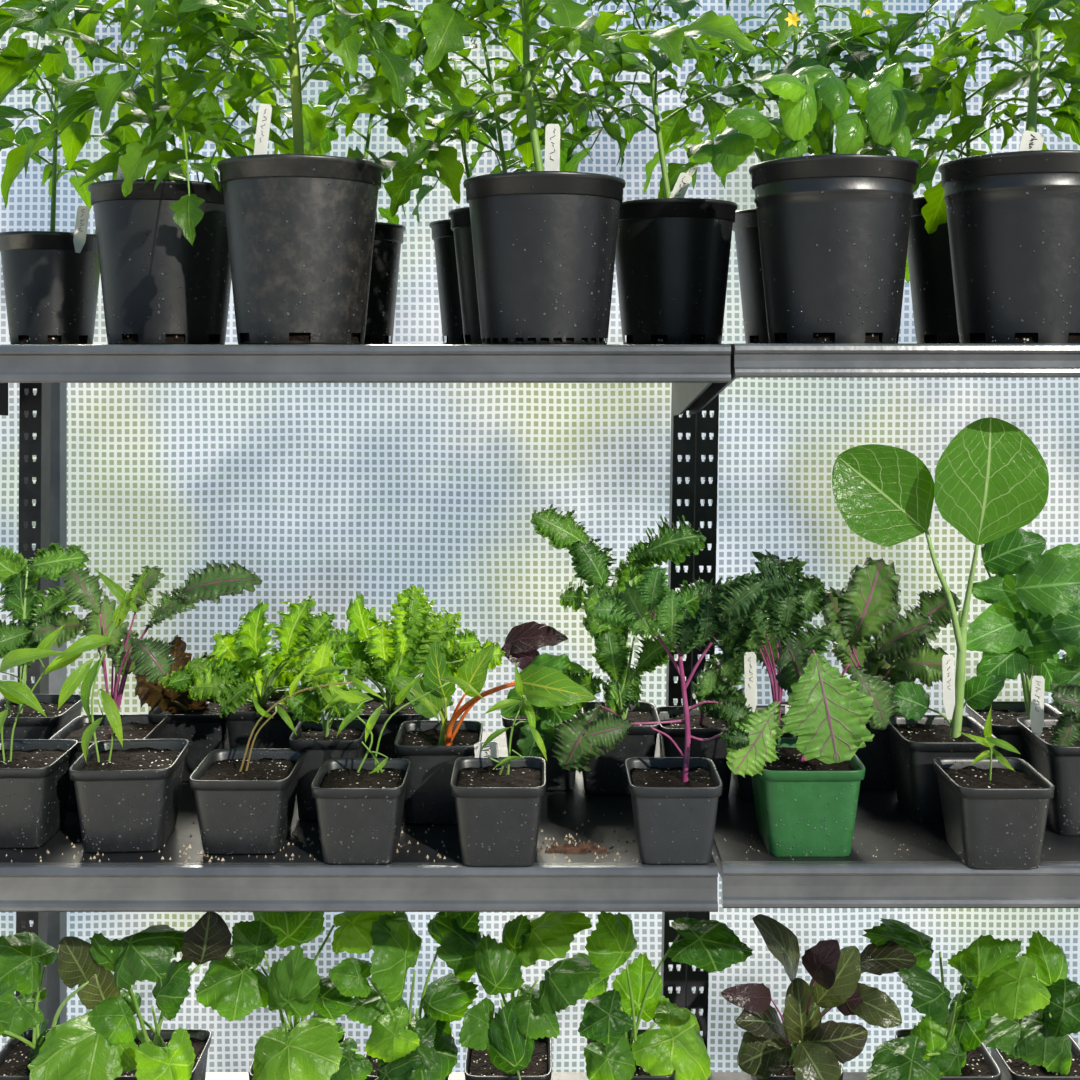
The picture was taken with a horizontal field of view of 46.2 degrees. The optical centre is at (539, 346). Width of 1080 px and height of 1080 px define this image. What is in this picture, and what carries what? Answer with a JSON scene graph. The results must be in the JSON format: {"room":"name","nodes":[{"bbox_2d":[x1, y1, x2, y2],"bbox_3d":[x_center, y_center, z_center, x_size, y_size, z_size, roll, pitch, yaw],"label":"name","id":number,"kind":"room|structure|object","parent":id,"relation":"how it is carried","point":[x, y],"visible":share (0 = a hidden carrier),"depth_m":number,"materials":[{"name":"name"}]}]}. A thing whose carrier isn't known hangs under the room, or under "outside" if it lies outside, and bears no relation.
{"room":"greenhouse","nodes":[
{"label":"greenhouse","id":0,"kind":"room"},
{"bbox_2d":[365,1032,452,1079],"bbox_3d":[-0.152,0.874,1.470,0.100,0.112,0.100,0,0,0],"label":"pot","id":1,"kind":"object","parent":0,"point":[443,1072],"depth_m":1.42,"materials":[{"name":"black plastic"}]},
{"bbox_2d":[450,757,545,866],"bbox_3d":[-0.040,0.454,1.236,0.091,0.079,0.091,0,0,0],"label":"pot","id":2,"kind":"object","parent":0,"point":[498,808],"depth_m":1.20,"materials":[{"name":"black plastic"}]},
{"bbox_2d":[464,1036,551,1079],"bbox_3d":[-0.036,0.874,1.470,0.100,0.112,0.100,0,0,0],"label":"pot","id":3,"kind":"object","parent":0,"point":[478,1065],"depth_m":1.45,"materials":[{"name":"black plastic"}]},
{"bbox_2d":[0,0,1079,1071],"bbox_3d":[0.000,-0.050,1.840,4.000,3.000,0.006,0,0,0],"label":"wall","id":4,"kind":"structure","parent":0,"point":[329,492],"depth_m":1.84,"materials":[{"name":"white plastic"}]},
{"bbox_2d":[586,1029,674,1079],"bbox_3d":[0.104,0.874,1.470,0.100,0.112,0.100,0,0,0],"label":"pot","id":5,"kind":"object","parent":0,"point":[659,1067],"depth_m":1.43,"materials":[{"name":"black plastic"}]},
{"bbox_2d":[749,154,919,342],"bbox_3d":[0.298,-0.093,1.290,0.170,0.182,0.170,0,0,0],"label":"pot","id":6,"kind":"object","parent":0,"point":[833,229],"depth_m":1.23,"materials":[{"name":"black plastic"}]},
{"bbox_2d":[966,701,1061,759],"bbox_3d":[0.530,0.449,1.399,0.095,0.089,0.095,0,0,0],"label":"pot","id":7,"kind":"object","parent":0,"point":[1004,714],"depth_m":1.40,"materials":[{"name":"black plastic"}]},
{"bbox_2d":[1048,703,1060,714],"bbox_3d":[0.623,0.450,1.400,0.097,0.087,0.097,0,0,0],"label":"pot","id":8,"kind":"object","parent":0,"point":[1057,707],"depth_m":1.44,"materials":[{"name":"black plastic"}]},
{"bbox_3d":[0.000,1.475,0.020,6.000,0.050,3.640,0,0,0],"label":"floor","id":9,"kind":"structure","parent":0,"visible":0},
{"bbox_2d":[15,383,50,1028],"bbox_3d":[-0.663,0.728,1.645,0.044,1.445,0.070,0,0,0],"label":"upright","id":10,"kind":"object","parent":9,"relation":"on","point":[29,402],"visible":0.34,"depth_m":1.63,"materials":[{"name":"black metal"}]},
{"bbox_2d":[0,732,717,911],"bbox_3d":[-0.261,0.538,1.412,0.860,0.090,0.426,0,0,0],"label":"metal shelf","id":11,"kind":"object","parent":10,"relation":"attached to","point":[125,882],"visible":0.51,"depth_m":1.20,"materials":[{"name":"metal"}]},
{"bbox_2d":[0,624,77,848],"bbox_3d":[-0.514,0.384,1.272,0.116,0.219,0.107,0,0,0],"label":"seedling","id":12,"kind":"object","parent":11,"relation":"on","point":[35,780],"visible":1,"depth_m":1.24,"materials":[{"name":"black plastic"}]},
{"bbox_2d":[0,739,77,848],"bbox_3d":[-0.525,0.452,1.279,0.093,0.083,0.093,0,0,0],"label":"pot","id":13,"kind":"object","parent":12,"relation":"on","point":[35,780],"depth_m":1.25,"materials":[{"name":"black plastic"}]},
{"bbox_2d":[0,543,89,739],"bbox_3d":[-0.573,0.356,1.437,0.134,0.275,0.116,0,0,0],"label":"kale","id":14,"kind":"object","parent":11,"relation":"on","point":[18,578],"visible":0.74,"depth_m":1.43,"materials":[{"name":"green plant"}]},
{"bbox_2d":[0,694,82,739],"bbox_3d":[-0.578,0.451,1.442,0.096,0.085,0.096,0,0,0],"label":"pot","id":15,"kind":"object","parent":14,"relation":"on","point":[30,724],"depth_m":1.42,"materials":[{"name":"black plastic"}]},
{"bbox_2d":[41,564,188,853],"bbox_3d":[-0.429,0.351,1.271,0.141,0.285,0.106,0,0,0],"label":"seedling","id":16,"kind":"object","parent":11,"relation":"on","point":[127,791],"visible":1,"depth_m":1.24,"materials":[{"name":"black plastic"}]},
{"bbox_2d":[69,739,188,853],"bbox_3d":[-0.410,0.451,1.272,0.103,0.084,0.103,0,0,0],"label":"pot","id":17,"kind":"object","parent":16,"relation":"on","point":[128,792],"depth_m":1.23,"materials":[{"name":"black plastic"}]},
{"bbox_2d":[33,559,262,810],"bbox_3d":[-0.422,0.358,1.368,0.264,0.272,0.134,0,0,0],"label":"kale","id":18,"kind":"object","parent":11,"relation":"on","point":[128,653],"visible":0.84,"depth_m":1.34,"materials":[{"name":"green plant"}]},
{"bbox_2d":[49,714,165,810],"bbox_3d":[-0.471,0.455,1.385,0.102,0.077,0.102,0,0,0],"label":"pot","id":19,"kind":"object","parent":18,"relation":"on","point":[134,726],"depth_m":1.40,"materials":[{"name":"black plastic"}]},
{"bbox_2d":[134,635,229,782],"bbox_3d":[-0.412,0.409,1.461,0.118,0.168,0.108,0,0,0],"label":"lettuce","id":20,"kind":"object","parent":11,"relation":"on","point":[198,722],"visible":0.56,"depth_m":1.43,"materials":[{"name":"black plastic"}]},
{"bbox_2d":[148,698,229,782],"bbox_3d":[-0.398,0.453,1.470,0.091,0.080,0.091,0,0,0],"label":"pot","id":21,"kind":"object","parent":20,"relation":"on","point":[198,722],"depth_m":1.43,"materials":[{"name":"black plastic"}]},
{"bbox_2d":[158,595,351,748],"bbox_3d":[-0.314,0.382,1.417,0.210,0.222,0.158,0,0,0],"label":"lettuce","id":22,"kind":"object","parent":11,"relation":"on","point":[242,666],"visible":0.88,"depth_m":1.39,"materials":[{"name":"green plant"}]},
{"bbox_2d":[224,690,299,748],"bbox_3d":[-0.311,0.449,1.452,0.088,0.088,0.088,0,0,0],"label":"pot","id":23,"kind":"object","parent":22,"relation":"on","point":[275,734],"depth_m":1.41,"materials":[{"name":"black plastic"}]},
{"bbox_2d":[189,666,382,854],"bbox_3d":[-0.247,0.401,1.267,0.188,0.186,0.098,0,0,0],"label":"seedling","id":24,"kind":"object","parent":11,"relation":"on","point":[245,798],"visible":1,"depth_m":1.23,"materials":[{"name":"black plastic"}]},
{"bbox_2d":[189,749,303,854],"bbox_3d":[-0.292,0.455,1.267,0.098,0.076,0.098,0,0,0],"label":"pot","id":25,"kind":"object","parent":24,"relation":"on","point":[245,801],"depth_m":1.23,"materials":[{"name":"black plastic"}]},
{"bbox_2d":[280,639,367,821],"bbox_3d":[-0.231,0.396,1.335,0.097,0.194,0.098,0,0,0],"label":"lettuce","id":26,"kind":"object","parent":11,"relation":"on","point":[316,736],"visible":0.74,"depth_m":1.32,"materials":[{"name":"green plant"}]},
{"bbox_2d":[289,719,367,821],"bbox_3d":[-0.223,0.450,1.346,0.076,0.087,0.076,0,0,0],"label":"pot","id":27,"kind":"object","parent":26,"relation":"on","point":[318,740],"depth_m":1.32,"materials":[{"name":"black plastic"}]},
{"bbox_2d":[311,672,485,864],"bbox_3d":[-0.134,0.402,1.237,0.168,0.184,0.094,0,0,0],"label":"seedling","id":28,"kind":"object","parent":11,"relation":"on","point":[359,802],"visible":1,"depth_m":1.20,"materials":[{"name":"black plastic"}]},
{"bbox_2d":[311,758,410,864],"bbox_3d":[-0.174,0.455,1.239,0.089,0.077,0.089,0,0,0],"label":"pot","id":29,"kind":"object","parent":28,"relation":"on","point":[360,805],"depth_m":1.20,"materials":[{"name":"black plastic"}]},
{"bbox_2d":[333,585,505,757],"bbox_3d":[-0.137,0.376,1.429,0.202,0.234,0.156,0,0,0],"label":"lettuce","id":30,"kind":"object","parent":11,"relation":"on","point":[379,651],"visible":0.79,"depth_m":1.40,"materials":[{"name":"green plant"}]},
{"bbox_2d":[355,692,429,757],"bbox_3d":[-0.171,0.452,1.460,0.093,0.083,0.093,0,0,0],"label":"pot","id":31,"kind":"object","parent":30,"relation":"on","point":[407,713],"depth_m":1.42,"materials":[{"name":"black plastic"}]},
{"bbox_2d":[391,638,596,824],"bbox_3d":[-0.056,0.394,1.306,0.230,0.200,0.129,0,0,26],"label":"potted chard","id":32,"kind":"object","parent":11,"relation":"on","point":[432,748],"visible":0.88,"depth_m":1.30,"materials":[{"name":"green plant"}]},
{"bbox_2d":[394,721,482,824],"bbox_3d":[-0.106,0.451,1.340,0.089,0.085,0.089,0,0,0],"label":"pot","id":33,"kind":"object","parent":32,"relation":"on","point":[432,750],"depth_m":1.30,"materials":[{"name":"black plastic"}]},
{"bbox_2d":[450,662,573,866],"bbox_3d":[-0.026,0.396,1.236,0.118,0.196,0.091,0,0,0],"label":"seedling","id":34,"kind":"object","parent":11,"relation":"on","point":[498,801],"visible":1,"depth_m":1.20,"materials":[{"name":"black plastic"}]},
{"bbox_2d":[6,802,1049,861],"bbox_3d":[-0.009,0.492,1.300,1.020,0.003,0.174,0,0,0],"label":"crumbs","id":35,"kind":"object","parent":11,"relation":"on","point":[569,842],"visible":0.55,"depth_m":1.24,"materials":[{"name":"brown soil"}]},
{"bbox_2d":[501,621,600,791],"bbox_3d":[0.012,0.401,1.432,0.111,0.185,0.109,0,0,0],"label":"mustard","id":36,"kind":"object","parent":11,"relation":"on","point":[521,644],"visible":0.45,"depth_m":1.40,"materials":[{"name":"green plant"}]},
{"bbox_2d":[502,698,582,791],"bbox_3d":[0.003,0.452,1.441,0.092,0.083,0.092,0,0,0],"label":"pot","id":37,"kind":"object","parent":36,"relation":"on","point":[523,742],"depth_m":1.40,"materials":[{"name":"black plastic"}]},
{"bbox_2d":[539,838,615,853],"bbox_3d":[0.027,0.492,1.252,0.096,0.003,0.035,0,0,0],"label":"soil","id":38,"kind":"object","parent":11,"relation":"on","point":[571,848],"visible":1,"depth_m":1.24,"materials":[{"name":"brown soil"}]},
{"bbox_2d":[530,504,711,794],"bbox_3d":[0.096,0.333,1.408,0.212,0.321,0.148,0,0,0],"label":"kale","id":39,"kind":"object","parent":11,"relation":"on","point":[604,773],"visible":0.79,"depth_m":1.39,"materials":[{"name":"green plant"}]},
{"bbox_2d":[578,702,659,794],"bbox_3d":[0.086,0.453,1.430,0.095,0.080,0.095,0,0,0],"label":"pot","id":40,"kind":"object","parent":39,"relation":"on","point":[607,775],"depth_m":1.39,"materials":[{"name":"black plastic"}]},
{"bbox_2d":[582,562,797,864],"bbox_3d":[0.147,0.349,1.226,0.202,0.289,0.119,0,0,10],"label":"kale","id":41,"kind":"object","parent":11,"relation":"on","point":[674,800],"visible":1,"depth_m":1.20,"materials":[{"name":"green plant"}]},
{"bbox_2d":[625,757,722,864],"bbox_3d":[0.130,0.455,1.239,0.089,0.078,0.089,0,0,0],"label":"pot","id":42,"kind":"object","parent":41,"relation":"on","point":[674,800],"depth_m":1.20,"materials":[{"name":"grey plastic"}]},
{"bbox_2d":[655,625,751,797],"bbox_3d":[0.184,0.391,1.396,0.106,0.205,0.120,0,0,0],"label":"kale","id":43,"kind":"object","parent":11,"relation":"on","point":[717,682],"visible":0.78,"depth_m":1.38,"materials":[{"name":"green plant"}]},
{"bbox_2d":[655,706,731,797],"bbox_3d":[0.174,0.453,1.414,0.086,0.080,0.086,0,0,0],"label":"pot","id":44,"kind":"object","parent":43,"relation":"on","point":[702,726],"depth_m":1.38,"materials":[{"name":"black plastic"}]},
{"bbox_2d":[0,344,730,415],"bbox_3d":[-0.255,0.043,1.412,0.872,0.090,0.426,0,0,0],"label":"metal shelf","id":45,"kind":"object","parent":10,"relation":"attached to","point":[692,368],"visible":1,"depth_m":1.20,"materials":[{"name":"metal"}]},
{"bbox_2d":[0,3,187,343],"bbox_3d":[-0.621,-0.235,1.525,0.292,0.465,0.306,0,0,23],"label":"plant","id":46,"kind":"object","parent":45,"relation":"on","point":[51,278],"visible":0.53,"depth_m":1.50,"materials":[{"name":"green plant"}]},
{"bbox_2d":[0,0,325,343],"bbox_3d":[-0.427,-0.250,1.422,0.418,0.496,0.463,0,0,0],"label":"plant","id":47,"kind":"object","parent":45,"relation":"on","point":[164,259],"visible":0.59,"depth_m":1.36,"materials":[{"name":"green plant"}]},
{"bbox_2d":[55,0,475,343],"bbox_3d":[-0.268,-0.211,1.309,0.371,0.418,0.364,0,0,9],"label":"plant","id":48,"kind":"object","parent":45,"relation":"on","point":[300,225],"visible":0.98,"depth_m":1.24,"materials":[{"name":"green plant"}]},
{"bbox_2d":[265,0,488,343],"bbox_3d":[-0.210,-0.214,1.557,0.239,0.424,0.318,0,0,27],"label":"plant","id":49,"kind":"object","parent":45,"relation":"on","point":[388,237],"visible":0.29,"depth_m":1.54,"materials":[{"name":"green plant"}]},
{"bbox_2d":[347,61,568,343],"bbox_3d":[-0.101,-0.178,1.589,0.294,0.353,0.246,0,0,44],"label":"plant","id":50,"kind":"object","parent":45,"relation":"on","point":[442,234],"visible":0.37,"depth_m":1.55,"materials":[{"name":"green plant"}]},
{"bbox_2d":[321,34,632,343],"bbox_3d":[-0.064,-0.187,1.448,0.335,0.370,0.252,0,0,0],"label":"plant","id":51,"kind":"object","parent":45,"relation":"on","point":[460,217],"visible":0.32,"depth_m":1.41,"materials":[{"name":"green plant"}]},
{"bbox_2d":[384,0,756,343],"bbox_3d":[-0.001,-0.218,1.276,0.326,0.432,0.356,0,0,-33],"label":"plant","id":52,"kind":"object","parent":45,"relation":"on","point":[544,242],"visible":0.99,"depth_m":1.23,"materials":[{"name":"green plant"}]},
{"bbox_2d":[508,0,834,343],"bbox_3d":[0.129,-0.229,1.497,0.326,0.454,0.370,0,0,-31],"label":"plant","id":53,"kind":"object","parent":45,"relation":"on","point":[672,256],"visible":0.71,"depth_m":1.45,"materials":[{"name":"green plant"}]},
{"bbox_2d":[205,1072,588,1079],"bbox_3d":[-0.264,0.975,1.412,0.854,0.090,0.426,0,0,0],"label":"metal shelf","id":54,"kind":"object","parent":10,"relation":"attached to","point":[209,1075],"visible":0.02,"depth_m":1.61,"materials":[{"name":"metal"}]},
{"bbox_2d":[0,932,97,1079],"bbox_3d":[-0.556,0.782,1.436,0.152,0.295,0.168,0,0,0],"label":"squash","id":55,"kind":"object","parent":54,"relation":"on","point":[22,955],"visible":0.66,"depth_m":1.43,"materials":[{"name":"green plant"}]},
{"bbox_2d":[0,1029,49,1079],"bbox_3d":[-0.578,0.874,1.470,0.100,0.112,0.100,0,0,0],"label":"pot","id":56,"kind":"object","parent":55,"relation":"on","point":[15,1056],"depth_m":1.47,"materials":[{"name":"black plastic"}]},
{"bbox_2d":[27,912,231,1079],"bbox_3d":[-0.447,0.770,1.435,0.230,0.320,0.170,0,0,0],"label":"squash","id":57,"kind":"object","parent":54,"relation":"on","point":[105,1042],"visible":0.99,"depth_m":1.39,"materials":[{"name":"green plant"}]},
{"bbox_2d":[114,1029,211,1079],"bbox_3d":[-0.440,0.874,1.470,0.100,0.112,0.100,0,0,0],"label":"pot","id":58,"kind":"object","parent":57,"relation":"on","point":[200,1039],"depth_m":1.50,"materials":[{"name":"black plastic"}]},
{"bbox_2d":[195,912,404,1079],"bbox_3d":[-0.265,0.758,1.434,0.237,0.344,0.171,0,0,0],"label":"squash","id":59,"kind":"object","parent":54,"relation":"on","point":[317,1047],"visible":0.97,"depth_m":1.39,"materials":[{"name":"green plant"}]},
{"bbox_2d":[249,1029,345,1079],"bbox_3d":[-0.280,0.874,1.470,0.100,0.112,0.100,0,0,0],"label":"pot","id":60,"kind":"object","parent":59,"relation":"on","point":[251,1072],"depth_m":1.45,"materials":[{"name":"black plastic"}]},
{"bbox_2d":[328,912,480,1079],"bbox_3d":[-0.149,0.774,1.438,0.162,0.311,0.164,0,0,0],"label":"squash","id":61,"kind":"object","parent":54,"relation":"on","point":[401,1044],"visible":1,"depth_m":1.41,"materials":[{"name":"green plant"}]},
{"bbox_2d":[434,912,600,1079],"bbox_3d":[-0.028,0.774,1.432,0.184,0.311,0.176,0,0,0],"label":"squash","id":62,"kind":"object","parent":54,"relation":"on","point":[515,1043],"visible":0.98,"depth_m":1.39,"materials":[{"name":"green plant"}]},
{"bbox_2d":[573,912,752,1079],"bbox_3d":[0.121,0.783,1.455,0.203,0.294,0.156,0,0,-16],"label":"squash","id":63,"kind":"object","parent":54,"relation":"on","point":[616,1048],"visible":0.98,"depth_m":1.43,"materials":[{"name":"green plant"}]},
{"bbox_2d":[47,383,66,1028],"bbox_3d":[-0.661,0.730,1.722,0.026,1.440,0.025,0,0,0],"label":"post","id":64,"kind":"object","parent":9,"relation":"on","point":[56,921],"depth_m":1.71,"materials":[{"name":"grey metal"}]},
{"bbox_2d":[660,383,718,1048],"bbox_3d":[0.183,0.728,1.645,0.096,1.445,0.070,0,0,0],"label":"upright","id":65,"kind":"object","parent":9,"relation":"on","point":[685,978],"visible":0.29,"depth_m":1.63,"materials":[{"name":"black metal"}]},
{"bbox_2d":[707,1072,867,1079],"bbox_3d":[0.566,0.975,1.412,0.799,0.090,0.426,0,0,0],"label":"metal shelf","id":66,"kind":"object","parent":65,"relation":"attached to","point":[714,1075],"visible":0.02,"depth_m":1.61,"materials":[{"name":"metal"}]},
{"bbox_2d":[721,914,916,1079],"bbox_3d":[0.304,0.777,1.430,0.223,0.306,0.189,0,0,0],"label":"potted choi","id":67,"kind":"object","parent":66,"relation":"on","point":[800,1047],"visible":1,"depth_m":1.38,"materials":[{"name":"green plant"}]},
{"bbox_2d":[751,1033,842,1079],"bbox_3d":[0.293,0.874,1.470,0.100,0.112,0.100,0,0,0],"label":"pot","id":68,"kind":"object","parent":67,"relation":"on","point":[760,1069],"depth_m":1.42,"materials":[{"name":"black plastic"}]},
{"bbox_2d":[861,918,1021,1079],"bbox_3d":[0.439,0.786,1.437,0.172,0.289,0.166,0,0,-3],"label":"squash","id":69,"kind":"object","parent":66,"relation":"on","point":[947,1044],"visible":0.92,"depth_m":1.41,"materials":[{"name":"green plant"}]},
{"bbox_2d":[895,1029,1001,1079],"bbox_3d":[0.472,0.874,1.470,0.100,0.112,0.100,0,0,0],"label":"pot","id":70,"kind":"object","parent":69,"relation":"on","point":[977,1064],"depth_m":1.44,"materials":[{"name":"black plastic"}]},
{"bbox_2d":[971,930,1079,1079],"bbox_3d":[0.552,0.797,1.440,0.159,0.266,0.160,0,0,0],"label":"squash","id":71,"kind":"object","parent":66,"relation":"on","point":[1035,1003],"visible":1,"depth_m":1.41,"materials":[{"name":"green plant"}]},
{"bbox_2d":[990,1034,1079,1079],"bbox_3d":[0.581,0.874,1.470,0.100,0.112,0.100,0,0,0],"label":"pot","id":72,"kind":"object","parent":71,"relation":"on","point":[1011,1068],"depth_m":1.45,"materials":[{"name":"black plastic"}]},
{"bbox_2d":[689,343,1079,414],"bbox_3d":[0.575,0.042,1.412,0.781,0.090,0.426,0,0,0],"label":"metal shelf","id":73,"kind":"object","parent":65,"relation":"attached to","point":[747,360],"visible":0.74,"depth_m":1.20,"materials":[{"name":"metal"}]},
{"bbox_2d":[644,0,931,342],"bbox_3d":[0.340,-0.245,1.542,0.354,0.486,0.400,0,0,-22],"label":"plant","id":74,"kind":"object","parent":73,"relation":"on","point":[860,61],"visible":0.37,"depth_m":1.53,"materials":[{"name":"green plant"}]},
{"bbox_2d":[693,63,925,342],"bbox_3d":[0.267,-0.143,1.290,0.230,0.282,0.168,0,0,0],"label":"basil","id":75,"kind":"object","parent":73,"relation":"on","point":[833,229],"visible":0.99,"depth_m":1.23,"materials":[{"name":"black plastic"}]},
{"bbox_2d":[818,10,1079,342],"bbox_3d":[0.515,-0.200,1.477,0.326,0.396,0.321,0,0,38],"label":"plant","id":76,"kind":"object","parent":73,"relation":"on","point":[928,270],"visible":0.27,"depth_m":1.47,"materials":[{"name":"green plant"}]},
{"bbox_2d":[885,0,1079,342],"bbox_3d":[0.516,-0.212,1.286,0.342,0.420,0.400,0,0,39],"label":"plant","id":77,"kind":"object","parent":73,"relation":"on","point":[1013,218],"visible":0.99,"depth_m":1.25,"materials":[{"name":"green plant"}]},
{"bbox_2d":[712,774,1079,907],"bbox_3d":[0.570,0.537,1.412,0.793,0.090,0.426,0,0,0],"label":"metal shelf","id":78,"kind":"object","parent":65,"relation":"attached to","point":[922,875],"visible":0.46,"depth_m":1.20,"materials":[{"name":"metal"}]},
{"bbox_2d":[698,550,833,801],"bbox_3d":[0.243,0.354,1.371,0.150,0.279,0.161,0,0,0],"label":"kale","id":79,"kind":"object","parent":78,"relation":"on","point":[771,627],"visible":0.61,"depth_m":1.35,"materials":[{"name":"green plant"}]},
{"bbox_2d":[724,705,797,801],"bbox_3d":[0.254,0.452,1.405,0.094,0.083,0.094,0,0,0],"label":"pot","id":80,"kind":"object","parent":79,"relation":"on","point":[744,787],"depth_m":1.37,"materials":[{"name":"black plastic"}]},
{"bbox_2d":[726,638,899,856],"bbox_3d":[0.262,0.390,1.245,0.175,0.206,0.139,0,0,0],"label":"kale","id":81,"kind":"object","parent":78,"relation":"on","point":[806,787],"visible":1,"depth_m":1.21,"materials":[{"name":"green plant"}]},
{"bbox_2d":[751,738,864,856],"bbox_3d":[0.262,0.449,1.262,0.104,0.088,0.104,0,0,0],"label":"pot","id":82,"kind":"object","parent":81,"relation":"on","point":[804,808],"depth_m":1.22,"materials":[{"name":"green plastic"}]},
{"bbox_2d":[819,557,960,789],"bbox_3d":[0.386,0.360,1.412,0.165,0.266,0.150,0,0,15],"label":"kale","id":83,"kind":"object","parent":78,"relation":"on","point":[857,612],"visible":0.69,"depth_m":1.38,"materials":[{"name":"green plant"}]},
{"bbox_2d":[855,722,895,789],"bbox_3d":[0.363,0.452,1.441,0.092,0.083,0.092,0,0,0],"label":"pot","id":84,"kind":"object","parent":83,"relation":"on","point":[876,757],"depth_m":1.40,"materials":[{"name":"black plastic"}]},
{"bbox_2d":[832,417,1048,823],"bbox_3d":[0.406,0.282,1.331,0.216,0.422,0.123,0,0,0],"label":"potted collard","id":85,"kind":"object","parent":78,"relation":"on","point":[991,482],"visible":0.94,"depth_m":1.29,"materials":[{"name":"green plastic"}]},
{"bbox_2d":[886,715,997,823],"bbox_3d":[0.424,0.449,1.343,0.097,0.089,0.097,0,0,0],"label":"pot","id":86,"kind":"object","parent":85,"relation":"on","point":[915,743],"depth_m":1.31,"materials":[{"name":"black plastic"}]},
{"bbox_2d":[933,704,1054,868],"bbox_3d":[0.439,0.415,1.230,0.093,0.157,0.096,0,0,0],"label":"seedling","id":87,"kind":"object","parent":78,"relation":"on","point":[995,809],"visible":1,"depth_m":1.20,"materials":[{"name":"black plastic"}]},
{"bbox_2d":[933,757,1054,868],"bbox_3d":[0.439,0.454,1.232,0.093,0.080,0.093,0,0,0],"label":"pot","id":88,"kind":"object","parent":87,"relation":"on","point":[995,815],"depth_m":1.19,"materials":[{"name":"black plastic"}]},
{"bbox_2d":[966,528,1079,759],"bbox_3d":[0.520,0.343,1.376,0.154,0.300,0.141,0,0,0],"label":"potted plant","id":89,"kind":"object","parent":78,"relation":"on","point":[1014,636],"visible":0.78,"depth_m":1.34,"materials":[{"name":"green plant"}]},
{"bbox_2d":[1017,683,1079,835],"bbox_3d":[0.560,0.414,1.305,0.103,0.158,0.120,0,0,0],"label":"seedling","id":90,"kind":"object","parent":78,"relation":"on","point":[1055,754],"visible":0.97,"depth_m":1.27,"materials":[{"name":"black plastic"}]},
{"bbox_2d":[1044,543,1079,714],"bbox_3d":[0.601,0.349,1.373,0.141,0.289,0.151,0,0,0],"label":"broccoli","id":91,"kind":"object","parent":78,"relation":"on","point":[1066,629],"visible":0.38,"depth_m":1.35,"materials":[{"name":"green plant"}]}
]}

